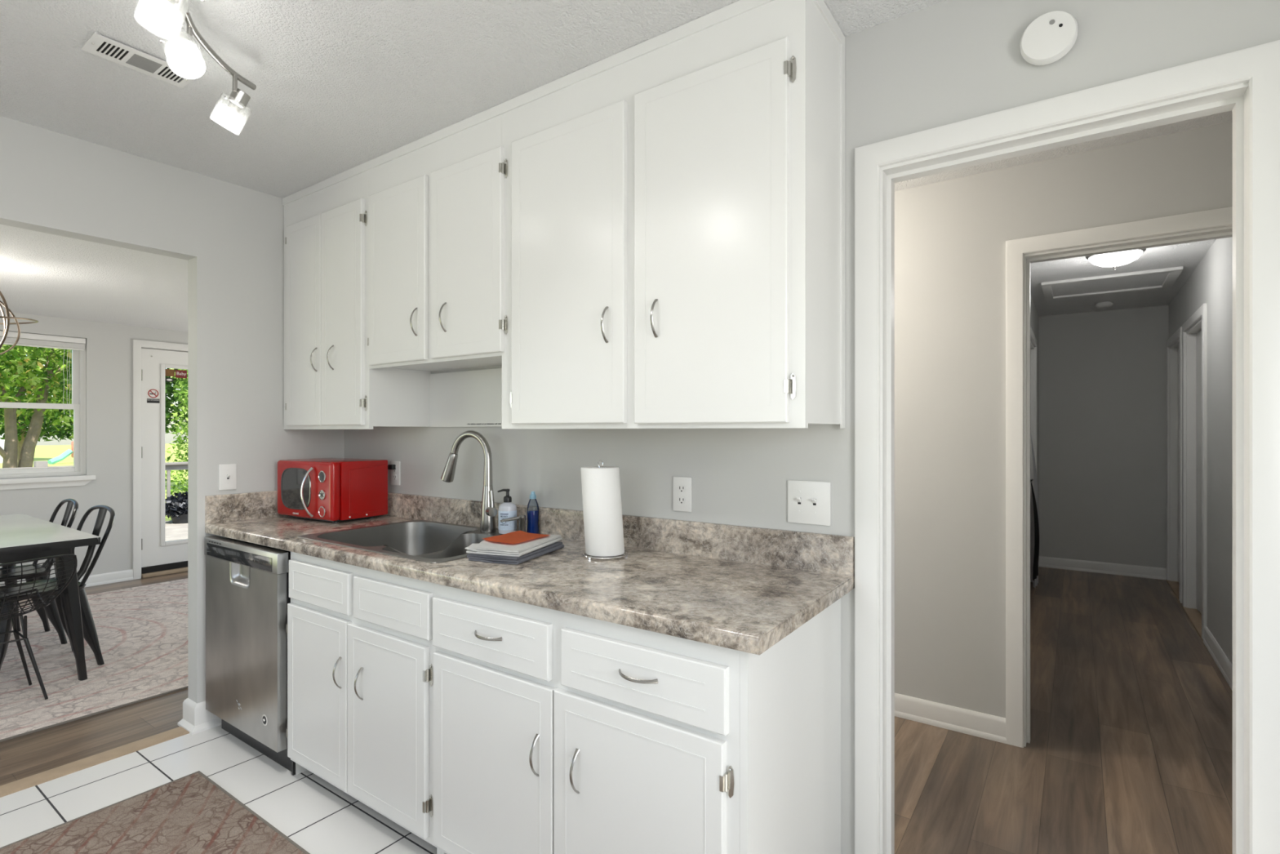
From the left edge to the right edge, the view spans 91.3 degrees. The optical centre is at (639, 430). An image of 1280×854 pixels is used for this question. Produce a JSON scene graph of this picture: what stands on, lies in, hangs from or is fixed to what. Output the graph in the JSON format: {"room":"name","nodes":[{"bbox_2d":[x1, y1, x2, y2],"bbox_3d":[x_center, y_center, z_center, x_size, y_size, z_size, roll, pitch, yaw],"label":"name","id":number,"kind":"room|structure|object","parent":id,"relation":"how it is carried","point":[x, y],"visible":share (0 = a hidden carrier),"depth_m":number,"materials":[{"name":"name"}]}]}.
{"room":"kitchen","nodes":[
{"label":"kitchen","id":0,"kind":"room"},
{"bbox_2d":[0,311,187,586],"bbox_3d":[-5.023,0.192,4.861,0.120,2.240,6.000,0,0,35],"label":"wall","id":1,"kind":"structure","parent":0,"point":[108,346],"depth_m":5.36,"materials":[{"name":"grey paint"}]},
{"bbox_2d":[0,331,95,489],"bbox_3d":[-5.032,-0.162,4.794,0.182,1.238,1.300,0,0,35],"label":"window","id":2,"kind":"structure","parent":1,"relation":"in","point":[45,477],"depth_m":5.21,"materials":[{"name":"white wood"}]},
{"bbox_2d":[0,330,85,413],"bbox_3d":[-5.026,-0.447,4.793,0.043,0.658,1.193,0,0,35],"label":"window blind","id":3,"kind":"object","parent":2,"relation":"attached to","point":[33,340],"visible":1,"depth_m":5.07,"materials":[{"name":"white plastic"}]},
{"bbox_2d":[79,568,133,586],"bbox_3d":[-5.540,1.267,4.000,0.018,0.090,3.717,0,0,35],"label":"baseboard","id":4,"kind":"structure","parent":1,"relation":"attached to","point":[126,575],"depth_m":5.38,"materials":[{"name":"white"}]},
{"bbox_2d":[133,339,187,579],"bbox_3d":[-4.248,0.252,5.942,0.150,2.120,0.945,0,0,35],"label":"door","id":5,"kind":"structure","parent":1,"relation":"in","point":[153,556],"depth_m":5.65,"materials":[{"name":"white paint"},{"name":"glass"},{"name":"black plastic"}]},
{"bbox_2d":[0,224,187,332],"bbox_3d":[-3.556,-1.068,3.835,3.702,0.280,6.000,0,0,35],"label":"ceiling","id":6,"kind":"structure","parent":0,"point":[42,273],"depth_m":3.88,"materials":[{"name":"white paint"}]},
{"bbox_2d":[0,290,38,355],"bbox_3d":[-3.691,-0.628,3.380,0.639,0.599,0.637,0,0,35],"label":"orb chandelier","id":7,"kind":"object","parent":6,"relation":"hanging from","point":[6,324],"visible":1,"depth_m":3.45,"materials":[{"name":"brown metal"}]},
{"bbox_2d":[0,571,187,785],"bbox_3d":[-3.554,1.342,3.833,3.706,0.060,6.000,0,0,35],"label":"floor","id":8,"kind":"structure","parent":0,"point":[24,756],"depth_m":2.71,"materials":[{"name":"brown wood"}]},
{"bbox_2d":[0,577,187,742],"bbox_3d":[-3.704,1.307,3.584,2.745,0.010,3.220,0,0,35],"label":"area rug","id":9,"kind":"object","parent":8,"relation":"on","point":[142,630],"visible":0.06,"depth_m":3.50,"materials":[{"name":"beige carpet"}]},
{"bbox_2d":[0,553,77,699],"bbox_3d":[-3.079,0.947,2.925,0.486,0.710,0.591,0,0,35],"label":"wire chair","id":10,"kind":"object","parent":9,"relation":"on","point":[13,614],"visible":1,"depth_m":3.01,"materials":[{"name":"black metal"}]},
{"bbox_2d":[0,498,78,644],"bbox_3d":[-3.798,0.869,3.811,0.445,0.866,0.531,0,0,36],"label":"dining chair","id":11,"kind":"object","parent":9,"relation":"on","point":[50,611],"visible":0.63,"depth_m":3.84,"materials":[{"name":"black metal"}]},
{"bbox_2d":[0,513,100,680],"bbox_3d":[-3.685,0.926,3.388,1.592,0.752,0.790,0,0,35],"label":"dining table","id":12,"kind":"object","parent":9,"relation":"on","point":[23,536],"visible":0.82,"depth_m":3.25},
{"bbox_2d":[0,505,115,669],"bbox_3d":[-3.277,0.869,3.452,0.445,0.866,0.531,0,0,33],"label":"dining chair","id":13,"kind":"object","parent":9,"relation":"on","point":[90,634],"visible":0.72,"depth_m":3.47,"materials":[{"name":"black metal"}]},
{"bbox_2d":[0,443,187,520],"bbox_3d":[-39.596,1.932,48.193,106.190,0.001,150.000,0,0,35],"label":"grass","id":14,"kind":"structure","parent":0,"point":[43,452],"depth_m":48.16,"materials":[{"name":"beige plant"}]},
{"bbox_2d":[0,393,26,462],"bbox_3d":[-43.641,-0.978,35.158,6.500,5.820,13.000,0,0,35],"label":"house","id":15,"kind":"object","parent":14,"relation":"on","point":[2,441],"visible":0.02,"depth_m":37.74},
{"bbox_2d":[0,344,73,467],"bbox_3d":[-9.948,-0.701,9.764,3.840,5.289,3.504,0,0,35],"label":"tree","id":16,"kind":"object","parent":14,"relation":"on","point":[20,370],"visible":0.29,"depth_m":9.81,"materials":[{"name":"green plant"}]},
{"bbox_2d":[47,440,73,464],"bbox_3d":[-33.908,1.296,37.215,0.854,1.368,2.124,0,0,30],"label":"slide","id":17,"kind":"object","parent":14,"relation":"on","point":[68,452],"visible":0.42,"depth_m":36.80,"materials":[{"name":"teal plastic"}]},
{"bbox_2d":[55,351,187,433],"bbox_3d":[-14.696,-1.507,19.437,4.844,6.878,5.322,0,0,35],"label":"tree","id":18,"kind":"object","parent":14,"relation":"on","point":[169,388],"visible":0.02,"depth_m":18.80,"materials":[{"name":"green plant"}]},
{"bbox_2d":[164,368,187,496],"bbox_3d":[-7.505,0.067,11.369,1.824,3.738,1.930,0,0,35],"label":"shrub","id":19,"kind":"object","parent":14,"relation":"on","point":[178,429],"visible":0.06,"depth_m":10.80,"materials":[{"name":"green plant"}]},
{"bbox_2d":[176,368,187,403],"bbox_3d":[-9.377,-1.260,16.184,4.118,6.385,4.722,0,0,35],"label":"tree","id":20,"kind":"object","parent":14,"relation":"on","point":[186,380],"visible":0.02,"depth_m":14.76,"materials":[{"name":"green plant"}]},
{"bbox_2d":[0,115,343,702],"bbox_3d":[-1.941,0.092,2.828,0.098,2.440,5.800,0,0,35],"label":"wall","id":21,"kind":"structure","parent":0,"point":[230,237],"depth_m":2.77,"materials":[{"name":"grey paint"}]},
{"bbox_2d":[177,697,221,734],"bbox_3d":[-1.803,1.253,3.024,0.158,0.118,0.680,0,0,35],"label":"baseboard","id":22,"kind":"structure","parent":21,"relation":"attached to","point":[196,718],"depth_m":2.75,"materials":[{"name":"white wood"}]},
{"bbox_2d":[218,463,236,490],"bbox_3d":[-1.864,0.208,2.833,0.021,0.117,0.071,0,0,35],"label":"switch plate","id":23,"kind":"object","parent":21,"relation":"attached to","point":[227,472],"visible":1,"depth_m":2.83,"materials":[{"name":"white plastic"}]},
{"bbox_2d":[164,520,187,541],"bbox_3d":[-5.994,1.642,7.370,4.226,0.580,6.800,0,0,35],"label":"floor","id":24,"kind":"structure","parent":0,"point":[173,531],"depth_m":8.44,"materials":[{"name":"white wood"}]},
{"bbox_2d":[0,460,187,497],"bbox_3d":[-7.655,0.875,8.531,0.140,0.955,6.800,0,0,35],"label":"deck railing","id":25,"kind":"object","parent":24,"relation":"on","point":[169,466],"visible":0.11,"depth_m":9.35,"materials":[{"name":"white wood"}]},
{"bbox_2d":[164,490,187,523],"bbox_3d":[-6.740,1.120,9.248,0.518,0.464,0.583,0,0,35],"label":"plant","id":26,"kind":"object","parent":24,"relation":"on","point":[175,508],"visible":0.57,"depth_m":9.10,"materials":[{"name":"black plant"}]},
{"bbox_2d":[282,0,774,205],"bbox_3d":[-0.663,-1.110,2.288,2.608,0.034,0.006,0,0,35],"label":"trim","id":27,"kind":"structure","parent":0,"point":[741,6],"depth_m":2.01,"materials":[{"name":"white paint"}]},
{"bbox_2d":[0,0,1232,316],"bbox_3d":[0.860,-1.158,2.821,4.500,0.100,9.000,0,0,35],"label":"ceiling","id":28,"kind":"structure","parent":0,"point":[342,86],"depth_m":2.00,"materials":[{"name":"white paint"}]},
{"bbox_2d":[80,31,193,88],"bbox_3d":[-1.518,-1.124,1.907,0.130,0.008,0.255,0,0,35],"label":"ceiling vent","id":29,"kind":"object","parent":28,"relation":"in","point":[98,45],"visible":0.94,"depth_m":1.89,"materials":[{"name":"white plastic"}]},
{"bbox_2d":[133,0,256,135],"bbox_3d":[-1.037,-1.013,1.479,0.244,0.229,1.008,0,0,-33],"label":"track light","id":30,"kind":"object","parent":28,"relation":"attached to","point":[184,56],"visible":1,"depth_m":1.59,"materials":[{"name":"silver metal"}]},
{"bbox_2d":[135,0,177,39],"bbox_3d":[-1.086,-0.936,1.414,0.077,0.064,0.084,0,0,35],"label":"diffuser","id":31,"kind":"object","parent":30,"relation":"attached to","point":[160,17],"depth_m":1.40,"materials":[{"name":"white"}]},
{"bbox_2d":[167,45,204,77],"bbox_3d":[-1.166,-0.954,1.603,0.085,0.082,0.080,0,0,35],"label":"diffuser","id":32,"kind":"object","parent":30,"relation":"attached to","point":[185,61],"depth_m":1.59,"materials":[{"name":"white"}]},
{"bbox_2d":[211,105,243,134],"bbox_3d":[-1.245,-0.939,1.890,0.087,0.076,0.077,0,0,4],"label":"diffuser","id":33,"kind":"object","parent":30,"relation":"attached to","point":[228,117],"depth_m":1.87,"materials":[{"name":"white"}]},
{"bbox_2d":[1095,301,1112,308],"bbox_3d":[4.013,-1.087,5.412,0.124,0.040,0.124,0,0,35],"label":"smoke detector","id":34,"kind":"object","parent":28,"relation":"attached to","point":[1108,304],"visible":1,"depth_m":5.38,"materials":[{"name":"white plastic"}]},
{"bbox_2d":[1040,266,1182,300],"bbox_3d":[3.513,-1.097,4.709,0.805,0.022,0.665,0,0,35],"label":"attic hatch","id":35,"kind":"object","parent":28,"relation":"attached to","point":[1160,278],"visible":1,"depth_m":4.68,"materials":[{"name":"white wood"}]},
{"bbox_2d":[1085,248,1146,269],"bbox_3d":[2.926,-1.050,3.853,0.300,0.116,0.300,0,0,35],"label":"ceiling light","id":36,"kind":"object","parent":28,"relation":"attached to","point":[1114,260],"visible":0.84,"depth_m":3.79,"materials":[{"name":"white glass"}]},
{"bbox_2d":[0,566,1232,853],"bbox_3d":[0.860,1.342,2.821,4.500,0.060,9.000,0,0,35],"label":"floor","id":37,"kind":"structure","parent":0,"point":[1129,750],"depth_m":2.42,"materials":[{"name":"brown wood"}]},
{"bbox_2d":[0,726,189,797],"bbox_3d":[-2.532,1.340,1.976,0.097,0.064,1.928,0,0,35],"label":"threshold","id":38,"kind":"object","parent":37,"relation":"on","point":[10,788],"visible":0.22,"depth_m":2.47,"materials":[{"name":"beige wood"}]},
{"bbox_2d":[0,770,310,853],"bbox_3d":[-0.982,1.308,1.409,2.301,0.008,0.814,0,0,35],"label":"runner rug","id":39,"kind":"object","parent":37,"relation":"on","point":[192,813],"visible":1,"depth_m":2.04,"materials":[{"name":"brown fabric"}]},
{"bbox_2d":[204,535,295,775],"bbox_3d":[-1.460,0.881,2.791,0.698,0.862,0.628,0,0,35],"label":"dishwasher","id":40,"kind":"object","parent":37,"relation":"on","point":[247,598],"visible":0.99,"depth_m":2.49,"materials":[{"name":"silver metal"}]},
{"bbox_2d":[226,537,290,749],"bbox_3d":[-1.431,0.843,2.797,0.632,0.738,0.585,0,0,35],"label":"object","id":41,"kind":"object","parent":40,"relation":"in","point":[242,572],"depth_m":2.38,"materials":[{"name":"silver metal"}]},
{"bbox_2d":[286,551,440,853],"bbox_3d":[-0.809,0.880,2.361,0.875,0.864,0.665,0,0,35],"label":"base cabinet","id":42,"kind":"object","parent":37,"relation":"on","point":[361,650],"visible":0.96,"depth_m":2.06,"materials":[{"name":"white paint"}]},
{"bbox_2d":[432,583,840,853],"bbox_3d":[-0.032,0.880,1.817,1.020,0.864,0.665,0,0,35],"label":"base cabinet","id":43,"kind":"object","parent":37,"relation":"on","point":[555,731],"visible":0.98,"depth_m":1.53,"materials":[{"name":"white paint"}]},
{"bbox_2d":[204,490,854,654],"bbox_3d":[-0.659,0.367,2.268,2.642,0.160,0.646,0,0,35],"label":"countertop","id":44,"kind":"structure","parent":43,"relation":"on","point":[740,588],"depth_m":1.84,"materials":[{"name":"stone"}]},
{"bbox_2d":[277,457,395,522],"bbox_3d":[-1.452,0.273,2.974,0.457,0.272,0.385,0,0,35],"label":"microwave","id":45,"kind":"object","parent":44,"relation":"on","point":[334,490],"visible":1,"depth_m":2.84,"materials":[{"name":"red metal"}]},
{"bbox_2d":[297,520,502,563],"bbox_3d":[-0.820,0.503,2.395,0.861,0.204,0.558,0,0,35],"label":"sink","id":46,"kind":"object","parent":44,"relation":"in","point":[423,540],"visible":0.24,"depth_m":2.64,"materials":[{"name":"silver metal"}]},
{"bbox_2d":[500,515,525,531],"bbox_3d":[-0.482,0.364,2.409,0.106,0.082,0.040,0,0,19],"label":"soap pump","id":47,"kind":"object","parent":46,"relation":"on","point":[522,518],"visible":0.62,"depth_m":2.39,"materials":[{"name":"silver metal"}]},
{"bbox_2d":[440,430,497,533],"bbox_3d":[-0.692,0.202,2.555,0.304,0.407,0.070,0,0,32],"label":"kitchen faucet","id":48,"kind":"object","parent":44,"relation":"on","point":[488,511],"visible":1,"depth_m":2.50,"materials":[{"name":"silver metal"}]},
{"bbox_2d":[497,488,516,534],"bbox_3d":[-0.523,0.317,2.470,0.071,0.176,0.072,0,0,35],"label":"hand soap bottle","id":49,"kind":"object","parent":44,"relation":"on","point":[507,509],"visible":0.87,"depth_m":2.44,"materials":[{"name":"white plastic"}]},
{"bbox_2d":[466,541,564,564],"bbox_3d":[-0.405,0.398,2.077,0.188,0.020,0.306,0,0,21],"label":"folded towel","id":50,"kind":"object","parent":44,"relation":"on","point":[502,559],"visible":0.48,"depth_m":1.96,"materials":[{"name":"grey fabric"}]},
{"bbox_2d":[464,530,562,556],"bbox_3d":[-0.414,0.374,2.095,0.196,0.025,0.306,0,0,18],"label":"folded towel","id":51,"kind":"object","parent":50,"relation":"on","point":[484,547],"visible":0.73,"depth_m":1.99,"materials":[{"name":"white fabric"}]},
{"bbox_2d":[483,530,550,543],"bbox_3d":[-0.418,0.360,2.128,0.135,0.007,0.200,0,0,28],"label":"folded cloth","id":52,"kind":"object","parent":51,"relation":"on","point":[518,536],"visible":1,"depth_m":2.12,"materials":[{"name":"orange fabric"}]},
{"bbox_2d":[526,491,539,533],"bbox_3d":[-0.417,0.320,2.435,0.049,0.170,0.049,0,0,35],"label":"dish soap bottle","id":53,"kind":"object","parent":44,"relation":"on","point":[532,515],"visible":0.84,"depth_m":2.42,"materials":[{"name":"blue plastic"}]},
{"bbox_2d":[582,459,627,559],"bbox_3d":[-0.115,0.252,2.047,0.148,0.314,0.149,0,0,35],"label":"paper towel holder","id":54,"kind":"object","parent":44,"relation":"on","point":[626,553],"visible":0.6,"depth_m":2.00,"materials":[{"name":"silver metal"}]},
{"bbox_2d":[580,466,624,556],"bbox_3d":[-0.123,0.260,2.054,0.148,0.279,0.128,0,0,35],"label":"paper towel roll","id":55,"kind":"object","parent":54,"relation":"on","point":[601,486],"visible":0.98,"depth_m":2.00,"materials":[{"name":"white paper"}]},
{"bbox_2d":[1166,579,1180,602],"bbox_3d":[4.407,1.312,5.118,0.078,0.020,0.890,0,0,35],"label":"threshold","id":56,"kind":"object","parent":37,"relation":"on","point":[1174,585],"visible":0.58,"depth_m":5.23,"materials":[{"name":"beige wood"}]},
{"bbox_2d":[1182,605,1203,641],"bbox_3d":[3.811,1.312,4.266,0.078,0.020,0.950,0,0,35],"label":"threshold","id":57,"kind":"object","parent":37,"relation":"on","point":[1194,615],"visible":0.56,"depth_m":4.35,"materials":[{"name":"beige wood"}]},
{"bbox_2d":[343,0,1279,853],"bbox_3d":[0.273,0.092,2.078,4.610,2.440,0.110,0,0,35],"label":"wall","id":58,"kind":"structure","parent":0,"point":[947,62],"depth_m":1.78,"materials":[{"name":"grey paint"}]},
{"bbox_2d":[284,169,431,429],"bbox_3d":[-1.358,-0.567,2.936,0.726,1.120,0.352,0,0,35],"label":"upper cabinet","id":59,"kind":"object","parent":58,"relation":"attached to","point":[330,384],"visible":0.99,"depth_m":2.78,"materials":[{"name":"white paint"}]},
{"bbox_2d":[391,461,399,484],"bbox_3d":[-1.182,0.204,3.023,0.071,0.115,0.009,0,0,35],"label":"wall outlet","id":60,"kind":"object","parent":58,"relation":"attached to","point":[395,473],"visible":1,"depth_m":3.01,"materials":[{"name":"white plastic"}]},
{"bbox_2d":[392,474,396,479],"bbox_3d":[-1.184,0.224,3.020,0.033,0.025,0.002,0,0,35],"label":"socket","id":61,"kind":"object","parent":60,"relation":"attached to","point":[394,476],"depth_m":3.02,"materials":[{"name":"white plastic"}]},
{"bbox_2d":[367,114,508,371],"bbox_3d":[-0.718,-0.694,2.489,0.834,0.867,0.352,0,0,35],"label":"upper cabinet","id":62,"kind":"object","parent":58,"relation":"attached to","point":[437,209],"visible":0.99,"depth_m":2.34,"materials":[{"name":"white paint"}]},
{"bbox_2d":[429,368,502,426],"bbox_3d":[-0.633,-0.139,2.639,0.801,0.242,0.009,0,0,35],"label":"backboard","id":63,"kind":"object","parent":58,"relation":"attached to","point":[468,398],"visible":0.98,"depth_m":2.72,"materials":[{"name":"white paint"}]},
{"bbox_2d":[384,492,854,589],"bbox_3d":[-0.471,0.373,2.519,2.623,0.146,0.020,0,0,35],"label":"backsplash","id":64,"kind":"structure","parent":58,"relation":"attached to","point":[802,550],"depth_m":2.06,"materials":[{"name":"stone"}]},
{"bbox_2d":[502,0,844,428],"bbox_3d":[0.042,-0.567,1.957,1.085,1.120,0.352,0,0,35],"label":"upper cabinet","id":65,"kind":"object","parent":58,"relation":"attached to","point":[674,212],"visible":1,"depth_m":1.73,"materials":[{"name":"white paint"}]},
{"bbox_2d":[673,476,691,511],"bbox_3d":[0.141,0.212,2.097,0.071,0.115,0.009,0,0,35],"label":"wall outlet","id":66,"kind":"object","parent":58,"relation":"attached to","point":[682,485],"visible":1,"depth_m":2.09,"materials":[{"name":"white plastic"}]},
{"bbox_2d":[677,496,685,503],"bbox_3d":[0.140,0.232,2.095,0.033,0.025,0.002,0,0,35],"label":"socket","id":67,"kind":"object","parent":66,"relation":"attached to","point":[681,500],"depth_m":2.09,"materials":[{"name":"white plastic"}]},
{"bbox_2d":[677,484,685,492],"bbox_3d":[0.140,0.193,2.095,0.033,0.025,0.002,0,0,35],"label":"socket","id":68,"kind":"object","parent":66,"relation":"attached to","point":[681,487],"depth_m":2.09,"materials":[{"name":"white plastic"}]},
{"bbox_2d":[787,480,831,525],"bbox_3d":[0.495,0.211,1.843,0.129,0.127,0.021,0,0,35],"label":"switch plate","id":69,"kind":"object","parent":58,"relation":"attached to","point":[809,502],"visible":1,"depth_m":1.84,"materials":[{"name":"white plastic"}]},
{"bbox_2d":[1019,10,1078,65],"bbox_3d":[0.977,-0.938,1.496,0.116,0.116,0.037,0,0,35],"label":"smoke detector","id":70,"kind":"object","parent":58,"relation":"attached to","point":[1050,37],"visible":1,"depth_m":1.48,"materials":[{"name":"white plastic"}]},
{"bbox_2d":[854,40,1279,853],"bbox_3d":[1.002,0.258,1.569,0.872,2.108,0.144,0,0,35],"label":"door frame","id":71,"kind":"structure","parent":58,"relation":"attached to","point":[1246,82],"depth_m":1.44,"materials":[{"name":"white wood"}]},
{"bbox_2d":[1030,292,1039,564],"bbox_3d":[2.667,0.102,4.446,0.110,2.420,4.027,0,0,35],"label":"wall","id":72,"kind":"structure","parent":0,"point":[1034,317],"depth_m":5.81,"materials":[{"name":"grey paint"}]},
{"bbox_2d":[1030,326,1036,582],"bbox_3d":[3.134,0.260,5.099,0.127,2.105,1.000,0,0,35],"label":"door frame","id":73,"kind":"structure","parent":72,"relation":"attached to","point":[1033,339],"depth_m":5.43,"materials":[{"name":"white wood"}]},
{"bbox_3d":[3.156,0.296,5.084,0.089,2.008,0.834,0,0,35],"label":"door","id":74,"kind":"structure","parent":72,"relation":"in","visible":0},
{"bbox_2d":[1030,433,1039,587],"bbox_3d":[3.293,0.642,5.220,0.063,1.260,0.400,0,0,35],"label":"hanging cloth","id":75,"kind":"object","parent":74,"relation":"hanging from","point":[1035,581],"visible":0.56,"depth_m":5.16,"materials":[{"name":"fabric"}]},
{"bbox_2d":[1031,481,1039,580],"bbox_3d":[3.038,0.747,4.813,0.055,0.730,0.440,0,0,35],"label":"garment","id":76,"kind":"object","parent":74,"relation":"hanging from","point":[1035,571],"visible":1,"depth_m":4.72,"materials":[{"name":"fabric"}]},
{"bbox_2d":[894,120,1232,717],"bbox_3d":[1.399,0.102,2.808,3.600,2.420,0.110,0,0,35],"label":"wall","id":77,"kind":"structure","parent":0,"point":[951,236],"depth_m":2.72,"materials":[{"name":"grey paint"}]},
{"bbox_2d":[894,693,1006,743],"bbox_3d":[0.756,1.262,3.180,1.918,0.100,0.018,0,0,35],"label":"baseboard","id":78,"kind":"structure","parent":77,"relation":"attached to","point":[979,724],"depth_m":2.75,"materials":[{"name":"white wood"}]},
{"bbox_2d":[1005,206,1232,747],"bbox_3d":[1.935,0.257,2.433,0.877,2.110,0.144,0,0,35],"label":"door frame","id":79,"kind":"structure","parent":77,"relation":"attached to","point":[1215,224],"depth_m":2.60,"materials":[{"name":"white wood"}]},
{"bbox_2d":[1039,305,1168,568],"bbox_3d":[4.290,0.102,5.829,1.185,2.420,0.100,0,0,35],"label":"wall","id":80,"kind":"structure","parent":0,"point":[1103,374],"depth_m":5.77,"materials":[{"name":"grey paint"}]},
{"bbox_2d":[1038,555,1166,579],"bbox_3d":[4.256,1.262,5.780,0.965,0.100,0.018,0,0,35],"label":"baseboard","id":81,"kind":"structure","parent":80,"relation":"attached to","point":[1160,573],"depth_m":5.76,"materials":[{"name":"white wood"}]},
{"bbox_2d":[1168,236,1232,664],"bbox_3d":[3.548,0.102,3.830,0.110,2.420,4.027,0,0,35],"label":"wall","id":82,"kind":"structure","parent":0,"point":[1211,282],"depth_m":3.57,"materials":[{"name":"grey paint"}]},
{"bbox_2d":[1166,326,1182,603],"bbox_3d":[4.428,0.260,5.104,0.127,2.105,0.900,0,0,35],"label":"door frame","id":83,"kind":"structure","parent":82,"relation":"attached to","point":[1174,342],"depth_m":5.42,"materials":[{"name":"white wood"}]},
{"bbox_2d":[1177,348,1178,582],"bbox_3d":[4.447,0.296,5.090,0.035,2.008,0.734,0,0,35],"label":"door","id":84,"kind":"structure","parent":82,"relation":"in","point":[1178,348],"depth_m":5.37,"materials":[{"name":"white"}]},
{"bbox_2d":[1182,302,1206,639],"bbox_3d":[3.832,0.260,4.251,0.127,2.105,0.960,0,0,35],"label":"door frame","id":85,"kind":"structure","parent":82,"relation":"attached to","point":[1197,322],"depth_m":4.59,"materials":[{"name":"white wood"}]},
{"bbox_2d":[1195,329,1201,613],"bbox_3d":[3.847,0.287,4.241,0.045,1.990,0.794,0,0,35],"label":"door","id":86,"kind":"structure","parent":82,"relation":"in","point":[1198,335],"depth_m":4.47,"materials":[{"name":"white wood"}]},
{"bbox_2d":[1203,626,1232,690],"bbox_3d":[2.954,1.262,3.092,0.018,0.100,1.944,0,0,35],"label":"baseboard","id":87,"kind":"structure","parent":82,"relation":"attached to","point":[1224,664],"depth_m":3.48,"materials":[{"name":"white wood"}]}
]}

